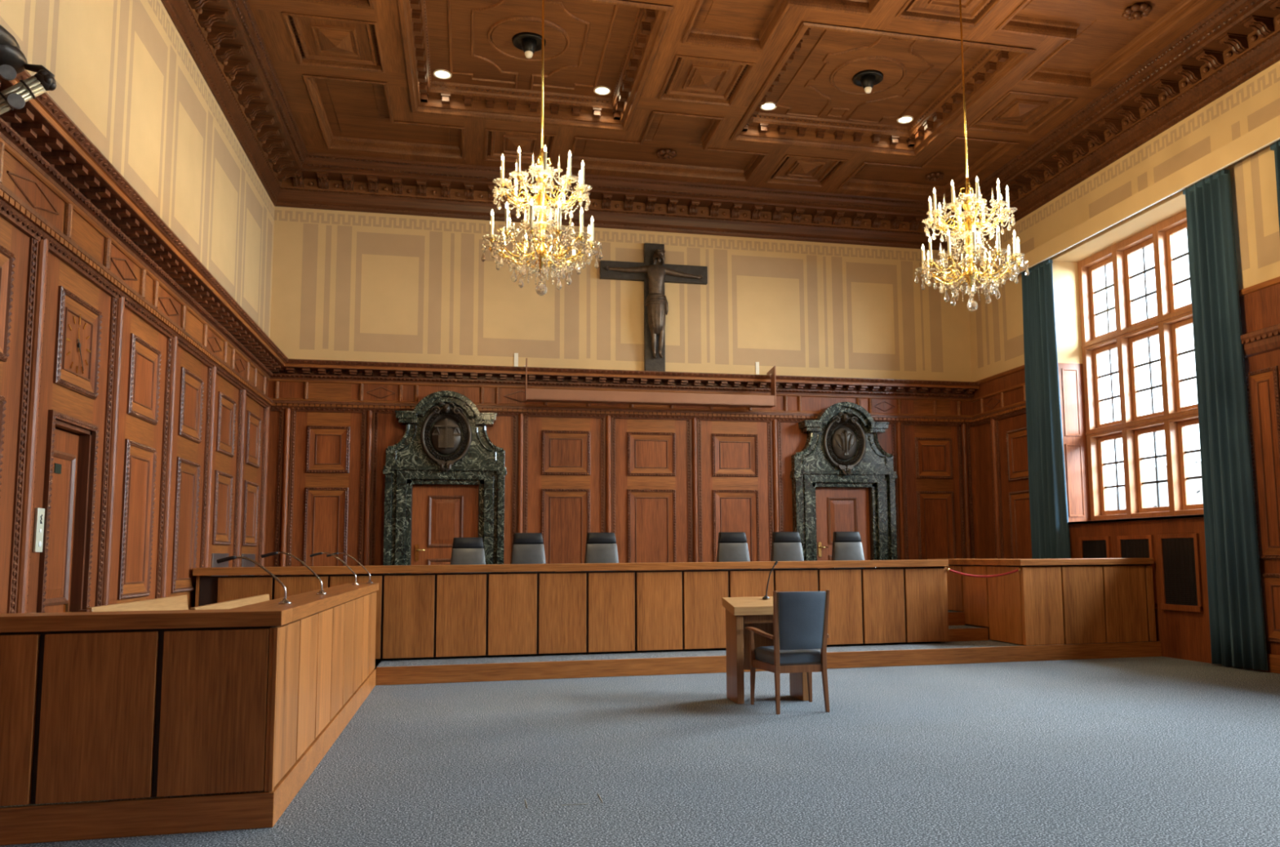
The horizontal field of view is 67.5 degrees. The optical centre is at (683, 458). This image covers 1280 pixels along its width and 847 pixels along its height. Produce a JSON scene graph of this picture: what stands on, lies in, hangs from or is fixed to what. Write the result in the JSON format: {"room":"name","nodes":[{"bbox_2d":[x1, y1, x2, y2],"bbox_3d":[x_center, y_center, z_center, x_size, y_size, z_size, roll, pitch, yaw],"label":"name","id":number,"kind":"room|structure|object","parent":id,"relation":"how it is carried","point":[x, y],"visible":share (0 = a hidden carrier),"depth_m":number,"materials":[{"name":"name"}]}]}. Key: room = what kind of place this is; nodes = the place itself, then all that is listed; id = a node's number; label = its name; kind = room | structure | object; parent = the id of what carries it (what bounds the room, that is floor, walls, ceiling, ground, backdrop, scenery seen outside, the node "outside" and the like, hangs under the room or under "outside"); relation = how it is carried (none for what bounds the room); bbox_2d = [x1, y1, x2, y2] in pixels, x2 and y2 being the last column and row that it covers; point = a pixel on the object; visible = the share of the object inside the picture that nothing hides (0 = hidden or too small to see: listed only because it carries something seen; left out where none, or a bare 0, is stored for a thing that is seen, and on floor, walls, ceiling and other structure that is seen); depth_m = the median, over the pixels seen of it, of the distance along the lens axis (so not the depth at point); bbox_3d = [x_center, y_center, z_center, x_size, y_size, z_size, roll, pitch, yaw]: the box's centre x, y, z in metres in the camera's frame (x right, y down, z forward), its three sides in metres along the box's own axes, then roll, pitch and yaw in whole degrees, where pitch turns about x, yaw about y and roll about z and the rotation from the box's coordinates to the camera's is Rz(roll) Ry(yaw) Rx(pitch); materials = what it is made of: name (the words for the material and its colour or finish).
{"room":"courtroom","nodes":[
{"label":"courtroom","id":0,"kind":"room"},
{"bbox_2d":[0,0,288,613],"bbox_3d":[-4.062,-1.374,5.782,0.324,6.570,16.700,1,-6,-13],"label":"wall","id":1,"kind":"structure","parent":0,"point":[131,205],"depth_m":8.19,"materials":[{"name":"beige paint"}]},
{"bbox_2d":[0,25,56,115],"bbox_3d":[-3.786,-2.063,5.194,0.574,0.621,0.520,1,-6,-13],"label":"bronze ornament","id":2,"kind":"object","parent":1,"relation":"attached to","point":[13,61],"visible":1,"depth_m":5.27,"materials":[{"name":"grey metal"}]},
{"bbox_2d":[32,507,44,551],"bbox_3d":[-4.401,0.489,6.528,0.024,0.300,0.110,1,-6,-13],"label":"intercom panel","id":3,"kind":"object","parent":1,"relation":"attached to","point":[39,512],"visible":1,"depth_m":6.51,"materials":[{"name":"beige metal"}]},
{"bbox_2d":[44,428,79,612],"bbox_3d":[-4.582,0.915,6.948,0.121,2.260,0.690,1,-6,-13],"label":"door","id":4,"kind":"structure","parent":1,"relation":"in","point":[62,515],"depth_m":7.08,"materials":[{"name":"brown wood"}]},
{"bbox_2d":[53,462,61,473],"bbox_3d":[-4.570,0.073,6.976,0.006,0.070,0.110,1,-6,-13],"label":"door sign","id":5,"kind":"object","parent":4,"relation":"attached to","point":[57,467],"visible":1,"depth_m":6.96,"materials":[{"name":"grey"}]},
{"bbox_2d":[36,409,98,612],"bbox_3d":[-4.620,0.876,6.943,0.294,2.364,0.850,1,-6,-13],"label":"trim","id":6,"kind":"structure","parent":1,"relation":"attached to","point":[88,432],"depth_m":7.32,"materials":[{"name":"brown wood"}]},
{"bbox_2d":[66,314,90,376],"bbox_3d":[-4.519,-0.845,7.144,0.016,0.466,0.466,1,-6,-13],"label":"wall clock","id":7,"kind":"object","parent":1,"relation":"attached to","point":[78,344],"visible":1,"depth_m":7.14,"materials":[{"name":"gold metal"}]},
{"bbox_2d":[211,552,228,575],"bbox_3d":[-5.486,1.308,11.309,0.017,0.370,0.750,1,-6,-13],"label":"air vent","id":8,"kind":"object","parent":1,"relation":"in","point":[215,556],"visible":0.31,"depth_m":11.20,"materials":[{"name":"metal"}]},
{"bbox_2d":[160,0,307,206],"bbox_3d":[-3.990,-4.894,6.161,0.530,0.650,16.700,1,-6,-13],"label":"trim","id":9,"kind":"structure","parent":1,"relation":"attached to","point":[224,38],"depth_m":11.14,"materials":[{"name":"brown wood"}]},
{"bbox_2d":[240,553,255,575],"bbox_3d":[-5.812,1.457,12.755,0.017,0.370,0.750,1,-6,-13],"label":"air vent","id":10,"kind":"object","parent":1,"relation":"in","point":[245,562],"visible":0.34,"depth_m":12.72,"materials":[{"name":"metal"}]},
{"bbox_2d":[264,206,980,574],"bbox_3d":[-0.508,-0.482,14.929,11.270,6.570,0.324,1,-6,-13],"label":"wall","id":11,"kind":"structure","parent":0,"point":[373,315],"depth_m":14.96,"materials":[{"name":"beige paint"}]},
{"bbox_2d":[409,484,479,564],"bbox_3d":[-3.565,1.373,14.259,1.100,2.200,0.190,1,-6,-13],"label":"trim","id":12,"kind":"structure","parent":11,"relation":"attached to","point":[411,484],"depth_m":14.15,"materials":[{"name":"brown wood"}]},
{"bbox_2d":[382,390,506,573],"bbox_3d":[-3.527,0.628,14.133,1.780,3.255,0.320,1,-6,-13],"label":"portal","id":13,"kind":"object","parent":11,"relation":"attached to","point":[445,440],"visible":0.92,"depth_m":14.17,"materials":[{"name":"green stone"}]},
{"bbox_2d":[395,390,497,426],"bbox_3d":[-3.540,-0.750,14.272,1.460,0.485,0.320,1,-6,-13],"label":"hood","id":14,"kind":"object","parent":13,"relation":"attached to","point":[445,407],"depth_m":14.20,"materials":[{"name":"green stone"}]},
{"bbox_2d":[411,484,478,573],"bbox_3d":[-3.558,1.319,14.229,0.980,1.900,0.121,1,-6,-13],"label":"door","id":15,"kind":"structure","parent":11,"relation":"in","point":[441,513],"depth_m":14.25,"materials":[{"name":"brown wood"}]},
{"bbox_2d":[275,152,965,251],"bbox_3d":[-0.517,-4.015,15.181,11.270,0.650,0.530,1,-6,-13],"label":"trim","id":16,"kind":"structure","parent":11,"relation":"attached to","point":[325,181],"depth_m":15.15,"materials":[{"name":"brown wood"}]},
{"bbox_2d":[514,352,776,408],"bbox_3d":[-0.579,-1.221,14.876,4.046,0.810,0.524,1,-6,-13],"label":"screen housing","id":17,"kind":"object","parent":11,"relation":"attached to","point":[549,395],"visible":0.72,"depth_m":14.65,"materials":[{"name":"brown paint"}]},
{"bbox_2d":[600,243,707,371],"bbox_3d":[-0.446,-2.416,15.149,1.740,2.080,0.290,1,-6,-13],"label":"crucifix","id":18,"kind":"object","parent":11,"relation":"attached to","point":[653,272],"visible":0.98,"depth_m":15.14,"materials":[{"name":"brown wood"}]},
{"bbox_2d":[815,487,870,568],"bbox_3d":[2.599,1.402,15.607,0.980,1.900,0.121,1,-6,-13],"label":"door","id":19,"kind":"structure","parent":11,"relation":"in","point":[837,508],"depth_m":15.66,"materials":[{"name":"brown wood"}]},
{"bbox_2d":[790,401,897,568],"bbox_3d":[2.630,0.711,15.511,1.780,3.255,0.320,1,-6,-13],"label":"portal","id":20,"kind":"object","parent":11,"relation":"attached to","point":[842,448],"visible":0.94,"depth_m":15.56,"materials":[{"name":"green stone"}]},
{"bbox_2d":[798,401,888,434],"bbox_3d":[2.618,-0.667,15.650,1.460,0.485,0.320,1,-6,-13],"label":"hood","id":21,"kind":"object","parent":20,"relation":"attached to","point":[842,417],"depth_m":15.58,"materials":[{"name":"green stone"}]},
{"bbox_2d":[817,486,872,559],"bbox_3d":[2.592,1.456,15.637,1.100,2.200,0.190,1,-6,-13],"label":"trim","id":22,"kind":"structure","parent":11,"relation":"attached to","point":[869,488],"depth_m":15.71,"materials":[{"name":"brown wood"}]},
{"bbox_2d":[0,656,1279,846],"bbox_3d":[1.497,2.034,6.733,12.270,0.120,17.200,1,-6,-13],"label":"floor","id":23,"kind":"structure","parent":0,"point":[1142,751],"depth_m":5.98,"materials":[{"name":"grey carpet"}]},
{"bbox_2d":[78,594,188,611],"bbox_3d":[-3.936,1.575,7.249,0.440,0.995,2.215,1,-6,-13],"label":"wooden seat","id":24,"kind":"object","parent":23,"relation":"on","point":[178,602],"visible":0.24,"depth_m":7.34,"materials":[{"name":"brown wood"}]},
{"bbox_2d":[0,582,378,844],"bbox_3d":[-3.527,1.528,7.059,1.955,1.042,5.303,1,-6,-13],"label":"bench","id":25,"kind":"object","parent":23,"relation":"on","point":[113,704],"visible":1,"depth_m":4.61,"materials":[{"name":"brown wood"}]},
{"bbox_2d":[216,555,291,603],"bbox_3d":[-2.460,0.695,5.476,0.407,0.277,0.070,1,-6,-13],"label":"microphone","id":26,"kind":"object","parent":25,"relation":"on","point":[285,600],"visible":1,"depth_m":5.48,"materials":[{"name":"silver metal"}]},
{"bbox_2d":[261,551,326,594],"bbox_3d":[-2.802,0.822,6.869,0.452,0.309,0.070,1,-6,-13],"label":"microphone","id":27,"kind":"object","parent":25,"relation":"on","point":[322,591],"visible":1,"depth_m":6.88,"materials":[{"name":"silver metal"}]},
{"bbox_2d":[310,551,359,584],"bbox_3d":[-3.368,1.061,9.220,0.463,0.318,0.070,1,-6,-13],"label":"microphone","id":28,"kind":"object","parent":25,"relation":"on","point":[318,553],"visible":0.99,"depth_m":9.23,"materials":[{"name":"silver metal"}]},
{"bbox_2d":[326,551,373,582],"bbox_3d":[-3.417,1.118,9.780,0.463,0.318,0.070,1,-6,-13],"label":"microphone","id":29,"kind":"object","parent":25,"relation":"on","point":[335,553],"visible":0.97,"depth_m":9.79,"materials":[{"name":"silver metal"}]},
{"bbox_2d":[184,593,269,609],"bbox_3d":[-3.320,1.592,7.423,0.440,0.985,2.445,1,-6,-13],"label":"wooden seat","id":30,"kind":"object","parent":23,"relation":"on","point":[228,604],"visible":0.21,"depth_m":7.37,"materials":[{"name":"brown wood"}]},
{"bbox_2d":[524,792,603,807],"bbox_3d":[-0.642,1.827,5.109,0.400,0.002,0.200,1,-6,-13],"label":"floor hatch","id":31,"kind":"object","parent":23,"relation":"on","point":[597,793],"visible":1,"depth_m":5.03,"materials":[{"name":"silver metal"}]},
{"bbox_2d":[722,595,808,703],"bbox_3d":[0.752,1.718,8.661,0.720,0.908,0.405,1,-6,-13],"label":"table","id":32,"kind":"object","parent":23,"relation":"on","point":[741,612],"visible":0.66,"depth_m":8.56,"materials":[{"name":"brown wood"}]},
{"bbox_2d":[762,560,777,598],"bbox_3d":[0.797,1.116,8.813,0.158,0.345,0.070,1,-6,-13],"label":"microphone","id":33,"kind":"object","parent":32,"relation":"on","point":[766,596],"visible":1,"depth_m":8.80,"materials":[{"name":"black plastic"}]},
{"bbox_2d":[375,609,1161,684],"bbox_3d":[0.036,2.325,12.597,11.148,0.505,4.040,1,-6,-13],"label":"podium","id":34,"kind":"object","parent":23,"relation":"on","point":[966,643],"visible":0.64,"depth_m":10.88,"materials":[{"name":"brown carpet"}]},
{"bbox_2d":[441,537,496,573],"bbox_3d":[-2.668,1.499,11.852,0.640,1.045,0.670,1,-6,-16],"label":"chair","id":35,"kind":"object","parent":34,"relation":"on","point":[465,550],"visible":0.39,"depth_m":12.02,"materials":[{"name":"grey leather"}]},
{"bbox_2d":[506,532,555,572],"bbox_3d":[-1.937,1.481,12.018,0.640,1.100,0.670,1,-6,-15],"label":"chair","id":36,"kind":"object","parent":34,"relation":"on","point":[527,547],"visible":0.47,"depth_m":12.18,"materials":[{"name":"grey leather"}]},
{"bbox_2d":[192,559,949,658],"bbox_3d":[-0.998,1.746,11.280,8.700,1.012,0.640,1,-6,-13],"label":"bench","id":37,"kind":"object","parent":34,"relation":"on","point":[468,611],"visible":0.81,"depth_m":10.99,"materials":[{"name":"brown wood"}]},
{"bbox_2d":[581,532,628,571],"bbox_3d":[-1.020,1.494,12.223,0.640,1.100,0.670,1,-6,-14],"label":"chair","id":38,"kind":"object","parent":34,"relation":"on","point":[601,547],"visible":0.4,"depth_m":12.39,"materials":[{"name":"grey leather"}]},
{"bbox_2d":[716,531,759,568],"bbox_3d":[0.695,1.517,12.607,0.640,1.100,0.670,0,-6,-10],"label":"chair","id":39,"kind":"object","parent":34,"relation":"on","point":[732,546],"visible":0.36,"depth_m":12.78,"materials":[{"name":"grey leather"}]},
{"bbox_2d":[770,531,814,568],"bbox_3d":[1.437,1.527,12.773,0.640,1.100,0.670,0,-6,-9],"label":"chair","id":40,"kind":"object","parent":34,"relation":"on","point":[785,545],"visible":0.38,"depth_m":12.94,"materials":[{"name":"grey leather"}]},
{"bbox_2d":[831,531,875,568],"bbox_3d":[2.295,1.538,12.965,0.640,1.100,0.670,0,-6,-9],"label":"chair","id":41,"kind":"object","parent":34,"relation":"on","point":[846,545],"visible":0.41,"depth_m":13.14,"materials":[{"name":"grey leather"}]},
{"bbox_2d":[927,557,1156,644],"bbox_3d":[4.698,1.858,12.829,1.855,1.027,2.400,1,-6,-13],"label":"bench","id":42,"kind":"object","parent":34,"relation":"on","point":[1049,601],"visible":0.93,"depth_m":11.75,"materials":[{"name":"brown wood"}]},
{"bbox_2d":[946,567,1021,577],"bbox_3d":[3.689,1.405,11.768,0.897,0.118,0.039,-4,-7,29],"label":"rope","id":43,"kind":"object","parent":42,"relation":"attached to","point":[948,568],"visible":1,"depth_m":11.75,"materials":[{"name":"red fabric"}]},
{"bbox_2d":[745,589,829,714],"bbox_3d":[0.917,1.620,8.160,0.636,1.000,0.659,1,-6,-13],"label":"chair","id":44,"kind":"object","parent":23,"relation":"on","point":[800,618],"visible":1,"depth_m":7.92,"materials":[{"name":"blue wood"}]},
{"bbox_2d":[755,645,821,664],"bbox_3d":[0.908,1.679,8.193,0.488,0.120,0.510,1,-6,-13],"label":"seat cushion","id":45,"kind":"object","parent":44,"relation":"on","point":[764,655],"depth_m":7.97,"materials":[{"name":"blue fabric"}]},
{"bbox_2d":[247,0,1229,202],"bbox_3d":[1.246,-5.285,7.380,11.270,0.356,16.700,1,-6,-13],"label":"ceiling","id":46,"kind":"structure","parent":0,"point":[689,82],"depth_m":12.11,"materials":[{"name":"brown wood"}]},
{"bbox_2d":[433,69,451,79],"bbox_3d":[-3.087,-4.912,12.227,0.230,0.012,0.230,1,-6,-13],"label":"recessed light","id":47,"kind":"object","parent":46,"relation":"in","point":[439,73],"visible":1,"depth_m":12.22,"materials":[{"name":"beige paint"}]},
{"bbox_2d":[490,19,566,59],"bbox_3d":[-1.851,-4.896,11.418,0.900,0.225,0.900,1,-6,-13],"label":"ceiling medallion","id":48,"kind":"object","parent":46,"relation":"attached to","point":[520,38],"visible":0.94,"depth_m":11.36,"materials":[{"name":"brown wood"}]},
{"bbox_2d":[480,0,602,295],"bbox_3d":[-1.328,-3.232,8.979,1.095,3.480,1.095,5,-8,-42],"label":"chandelier","id":49,"kind":"object","parent":46,"relation":"hanging from","point":[540,207],"visible":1,"depth_m":8.78,"materials":[{"name":"gold metal"}]},
{"bbox_2d":[490,208,493,234],"bbox_3d":[-1.734,-2.123,8.649,0.030,0.275,0.030,1,-6,-13],"label":"candle","id":50,"kind":"object","parent":49,"relation":"on","point":[492,212],"depth_m":8.64,"materials":[{"name":"beige wax"}]},
{"bbox_2d":[501,154,504,177],"bbox_3d":[-1.654,-2.649,8.724,0.030,0.275,0.030,1,-6,-13],"label":"candle","id":51,"kind":"object","parent":49,"relation":"on","point":[502,157],"depth_m":8.72,"materials":[{"name":"beige wax"}]},
{"bbox_2d":[504,201,508,226],"bbox_3d":[-1.570,-2.143,8.470,0.030,0.275,0.030,1,-6,-13],"label":"candle","id":52,"kind":"object","parent":49,"relation":"on","point":[506,205],"depth_m":8.46,"materials":[{"name":"beige wax"}]},
{"bbox_2d":[514,178,517,196],"bbox_3d":[-1.610,-2.604,9.172,0.030,0.275,0.030,1,-6,-13],"label":"candle","id":53,"kind":"object","parent":49,"relation":"on","point":[515,189],"depth_m":9.16,"materials":[{"name":"beige wax"}]},
{"bbox_2d":[517,146,520,170],"bbox_3d":[-1.476,-2.667,8.567,0.030,0.275,0.030,1,-6,-13],"label":"candle","id":54,"kind":"object","parent":49,"relation":"on","point":[518,149],"depth_m":8.56,"materials":[{"name":"beige wax"}]},
{"bbox_2d":[524,232,527,255],"bbox_3d":[-1.534,-2.061,9.280,0.030,0.275,0.030,1,-6,-13],"label":"candle","id":55,"kind":"object","parent":49,"relation":"on","point":[526,236],"depth_m":9.27,"materials":[{"name":"beige wax"}]},
{"bbox_2d":[529,198,533,224],"bbox_3d":[-1.338,-2.152,8.398,0.030,0.275,0.030,1,-6,-13],"label":"candle","id":56,"kind":"object","parent":49,"relation":"on","point":[531,201],"depth_m":8.39,"materials":[{"name":"beige wax"}]},
{"bbox_2d":[543,145,546,169],"bbox_3d":[-1.240,-2.671,8.544,0.030,0.275,0.030,1,-6,-13],"label":"candle","id":57,"kind":"object","parent":49,"relation":"on","point":[544,148],"depth_m":8.53,"materials":[{"name":"beige wax"}]},
{"bbox_2d":[557,200,560,226],"bbox_3d":[-1.100,-2.149,8.450,0.030,0.275,0.030,1,-6,-13],"label":"candle","id":58,"kind":"object","parent":49,"relation":"on","point":[559,203],"depth_m":8.44,"materials":[{"name":"beige wax"}]},
{"bbox_2d":[561,180,564,199],"bbox_3d":[-1.168,-2.598,9.269,0.030,0.275,0.030,1,-6,-13],"label":"candle","id":59,"kind":"object","parent":49,"relation":"on","point":[563,182],"depth_m":9.25,"materials":[{"name":"beige wax"}]},
{"bbox_2d":[568,151,571,174],"bbox_3d":[-1.034,-2.661,8.664,0.030,0.275,0.030,1,-6,-13],"label":"candle","id":60,"kind":"object","parent":49,"relation":"on","point":[569,153],"depth_m":8.65,"materials":[{"name":"beige wax"}]},
{"bbox_2d":[578,169,581,193],"bbox_3d":[-0.990,-2.616,9.112,0.030,0.275,0.030,1,-6,-13],"label":"candle","id":61,"kind":"object","parent":49,"relation":"on","point":[580,172],"depth_m":9.11,"materials":[{"name":"beige wax"}]},
{"bbox_2d":[579,206,583,231],"bbox_3d":[-0.921,-2.134,8.614,0.030,0.275,0.030,1,-6,-13],"label":"candle","id":62,"kind":"object","parent":49,"relation":"on","point":[581,217],"depth_m":8.61,"materials":[{"name":"beige wax"}]},
{"bbox_2d":[581,160,584,183],"bbox_3d":[-0.939,-2.640,8.881,0.030,0.275,0.030,1,-6,-13],"label":"candle","id":63,"kind":"object","parent":49,"relation":"on","point":[582,163],"depth_m":8.87,"materials":[{"name":"beige wax"}]},
{"bbox_2d":[587,224,590,240],"bbox_3d":[-0.900,-2.087,9.081,0.030,0.275,0.030,1,-6,-13],"label":"candle","id":64,"kind":"object","parent":49,"relation":"on","point":[588,227],"depth_m":9.08,"materials":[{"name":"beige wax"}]},
{"bbox_2d":[590,215,593,240],"bbox_3d":[-0.848,-2.111,8.845,0.030,0.275,0.030,1,-6,-13],"label":"candle","id":65,"kind":"object","parent":49,"relation":"on","point":[592,219],"depth_m":8.83,"materials":[{"name":"beige wax"}]},
{"bbox_2d":[593,85,610,95],"bbox_3d":[-1.082,-4.883,12.697,0.230,0.012,0.230,1,-6,-13],"label":"recessed light","id":66,"kind":"object","parent":46,"relation":"in","point":[602,91],"visible":1,"depth_m":12.70,"materials":[{"name":"beige paint"}]},
{"bbox_2d":[760,102,777,110],"bbox_3d":[1.167,-4.855,13.180,0.230,0.012,0.230,1,-6,-13],"label":"recessed light","id":67,"kind":"object","parent":46,"relation":"in","point":[767,105],"visible":0.9,"depth_m":13.19,"materials":[{"name":"beige paint"}]},
{"bbox_2d":[832,58,903,93],"bbox_3d":[2.384,-4.839,12.365,0.900,0.225,0.900,1,-6,-13],"label":"ceiling medallion","id":68,"kind":"object","parent":46,"relation":"attached to","point":[865,76],"visible":1,"depth_m":12.30,"materials":[{"name":"brown wood"}]},
{"bbox_2d":[897,115,913,123],"bbox_3d":[3.158,-4.828,13.625,0.230,0.012,0.230,1,-6,-13],"label":"recessed light","id":69,"kind":"object","parent":46,"relation":"in","point":[904,119],"visible":1,"depth_m":13.62,"materials":[{"name":"beige paint"}]},
{"bbox_2d":[914,0,1029,311],"bbox_3d":[2.936,-3.234,9.939,1.095,3.480,1.095,0,-6,-3],"label":"chandelier","id":70,"kind":"object","parent":46,"relation":"hanging from","point":[968,200],"visible":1,"depth_m":9.75,"materials":[{"name":"gold metal"}]},
{"bbox_2d":[921,244,924,266],"bbox_3d":[2.487,-2.093,9.925,0.028,0.275,0.028,1,-6,-13],"label":"candle","id":71,"kind":"object","parent":70,"relation":"on","point":[922,246],"depth_m":9.92,"materials":[{"name":"beige wax"}]},
{"bbox_2d":[928,196,932,217],"bbox_3d":[2.583,-2.617,10.019,0.028,0.275,0.028,1,-6,-13],"label":"candle","id":72,"kind":"object","parent":70,"relation":"on","point":[930,199],"depth_m":10.01,"materials":[{"name":"beige wax"}]},
{"bbox_2d":[928,236,932,258],"bbox_3d":[2.498,-2.118,9.684,0.028,0.275,0.028,1,-6,-13],"label":"candle","id":73,"kind":"object","parent":70,"relation":"on","point":[930,239],"depth_m":9.67,"materials":[{"name":"beige wax"}]},
{"bbox_2d":[933,186,936,209],"bbox_3d":[2.569,-2.641,9.783,0.028,0.275,0.028,1,-6,-13],"label":"candle","id":74,"kind":"object","parent":70,"relation":"on","point":[934,190],"depth_m":9.77,"materials":[{"name":"beige wax"}]},
{"bbox_2d":[937,203,942,223],"bbox_3d":[2.735,-2.600,10.202,0.028,0.275,0.028,1,-6,-13],"label":"candle","id":75,"kind":"object","parent":70,"relation":"on","point":[940,206],"depth_m":10.20,"materials":[{"name":"beige wax"}]},
{"bbox_2d":[946,229,951,252],"bbox_3d":[2.629,-2.139,9.480,0.028,0.275,0.028,1,-6,-13],"label":"candle","id":76,"kind":"object","parent":70,"relation":"on","point":[948,233],"depth_m":9.47,"materials":[{"name":"beige wax"}]},
{"bbox_2d":[951,179,954,202],"bbox_3d":[2.696,-2.662,9.583,0.028,0.275,0.028,1,-6,-13],"label":"candle","id":77,"kind":"object","parent":70,"relation":"on","point":[952,182],"depth_m":9.57,"materials":[{"name":"beige wax"}]},
{"bbox_2d":[972,225,976,248],"bbox_3d":[2.845,-2.153,9.368,0.028,0.275,0.028,1,-6,-13],"label":"candle","id":78,"kind":"object","parent":70,"relation":"on","point":[973,228],"depth_m":9.36,"materials":[{"name":"beige wax"}]},
{"bbox_2d":[975,175,979,199],"bbox_3d":[2.918,-2.673,9.496,0.028,0.275,0.028,1,-6,-13],"label":"candle","id":79,"kind":"object","parent":70,"relation":"on","point":[976,179],"depth_m":9.49,"materials":[{"name":"beige wax"}]},
{"bbox_2d":[996,225,1000,248],"bbox_3d":[3.088,-2.154,9.380,0.028,0.275,0.028,1,-6,-13],"label":"candle","id":80,"kind":"object","parent":70,"relation":"on","point":[997,228],"depth_m":9.37,"materials":[{"name":"beige wax"}]},
{"bbox_2d":[996,177,1000,200],"bbox_3d":[3.148,-2.669,9.555,0.028,0.275,0.028,1,-6,-13],"label":"candle","id":81,"kind":"object","parent":70,"relation":"on","point":[997,181],"depth_m":9.55,"materials":[{"name":"beige wax"}]},
{"bbox_2d":[1005,185,1009,207],"bbox_3d":[3.300,-2.652,9.738,0.028,0.275,0.028,1,-6,-13],"label":"candle","id":82,"kind":"object","parent":70,"relation":"on","point":[1006,188],"depth_m":9.73,"materials":[{"name":"beige wax"}]},
{"bbox_2d":[1007,244,1010,261],"bbox_3d":[3.394,-2.097,9.967,0.028,0.275,0.028,1,-6,-13],"label":"candle","id":83,"kind":"object","parent":70,"relation":"on","point":[1008,247],"depth_m":9.97,"materials":[{"name":"beige wax"}]},
{"bbox_2d":[1013,229,1017,253],"bbox_3d":[3.293,-2.142,9.510,0.028,0.275,0.028,1,-6,-13],"label":"candle","id":84,"kind":"object","parent":70,"relation":"on","point":[1014,232],"depth_m":9.50,"materials":[{"name":"beige wax"}]},
{"bbox_2d":[1016,236,1020,259],"bbox_3d":[3.405,-2.122,9.725,0.028,0.275,0.028,1,-6,-13],"label":"candle","id":85,"kind":"object","parent":70,"relation":"on","point":[1017,240],"depth_m":9.72,"materials":[{"name":"beige wax"}]},
{"bbox_2d":[966,60,1279,669],"bbox_3d":[6.738,-1.228,8.198,0.097,6.570,16.700,1,-6,-13],"label":"wall","id":86,"kind":"structure","parent":0,"point":[998,420],"depth_m":11.75,"materials":[{"name":"beige paint"}]},
{"bbox_2d":[1079,535,1111,558],"bbox_3d":[5.630,1.530,13.068,0.049,0.920,0.630,1,-6,-13],"label":"air vent","id":87,"kind":"object","parent":86,"relation":"in","point":[1091,547],"visible":0.41,"depth_m":13.09,"materials":[{"name":"brown wood"}]},
{"bbox_2d":[954,0,1279,242],"bbox_3d":[6.490,-4.753,8.506,0.530,0.650,16.700,1,-6,-13],"label":"trim","id":88,"kind":"structure","parent":86,"relation":"attached to","point":[1239,40],"depth_m":11.86,"materials":[{"name":"brown wood"}]},
{"bbox_2d":[1052,194,1204,524],"bbox_3d":[6.137,-1.145,12.453,0.700,3.930,3.520,1,-6,-13],"label":"window","id":89,"kind":"structure","parent":86,"relation":"in","point":[1080,345],"depth_m":13.30,"materials":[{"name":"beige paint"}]},
{"bbox_2d":[1116,534,1157,608],"bbox_3d":[5.809,1.448,12.272,0.049,0.920,0.650,1,-6,-13],"label":"air vent","id":90,"kind":"object","parent":86,"relation":"in","point":[1135,545],"visible":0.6,"depth_m":12.24,"materials":[{"name":"brown wood"}]},
{"bbox_2d":[1001,115,1279,280],"bbox_3d":[6.808,-3.679,7.746,0.211,0.245,15.260,1,-6,-13],"label":"pelmet","id":91,"kind":"object","parent":86,"relation":"attached to","point":[1268,132],"visible":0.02,"depth_m":11.61,"materials":[{"name":"beige paint"}]},
{"bbox_2d":[1017,139,1279,275],"bbox_3d":[6.795,-3.687,7.718,0.024,0.198,15.150,1,-6,-13],"label":"rail","id":92,"kind":"object","parent":91,"relation":"attached to","point":[1279,140],"visible":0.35,"depth_m":11.80,"materials":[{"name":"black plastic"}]},
{"bbox_2d":[1021,259,1071,558],"bbox_3d":[5.336,-0.380,14.131,0.175,5.040,0.800,1,-6,-13],"label":"curtain","id":93,"kind":"object","parent":92,"relation":"hanging from","point":[1048,504],"visible":0.8,"depth_m":14.10,"materials":[{"name":"teal fabric"}]},
{"bbox_2d":[1182,168,1268,670],"bbox_3d":[6.080,-0.466,10.815,0.130,5.550,0.740,1,-6,-13],"label":"curtain","id":94,"kind":"object","parent":92,"relation":"hanging from","point":[1235,599],"visible":1,"depth_m":10.75,"materials":[{"name":"teal fabric"}]},
{"bbox_2d":[1270,140,1279,235],"bbox_3d":[6.360,-0.594,9.568,0.174,5.550,0.750,1,-6,-13],"label":"curtain","id":95,"kind":"object","parent":92,"relation":"hanging from","point":[1276,146],"visible":1,"depth_m":10.04,"materials":[{"name":"teal fabric"}]},
{"bbox_2d":[1157,533,1203,612],"bbox_3d":[5.977,1.371,11.524,0.049,0.920,0.650,1,-6,-13],"label":"air vent","id":96,"kind":"object","parent":86,"relation":"in","point":[1180,576],"visible":1,"depth_m":11.51,"materials":[{"name":"brown wood"}]},
{"bbox_2d":[1255,653,1279,673],"bbox_3d":[6.368,2.141,9.782,0.030,0.190,1.310,1,-6,-13],"label":"baseboard","id":97,"kind":"structure","parent":86,"relation":"attached to","point":[1273,660],"depth_m":10.16,"materials":[{"name":"brown wood"}]},
{"label":"outside","id":98,"kind":"structure","parent":0,"visible":0},
{"bbox_2d":[1107,461,1203,510],"bbox_3d":[28.967,2.865,25.505,10.500,9.500,48.000,1,-6,-13],"label":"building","id":99,"kind":"structure","parent":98,"point":[1194,468],"depth_m":45.60,"materials":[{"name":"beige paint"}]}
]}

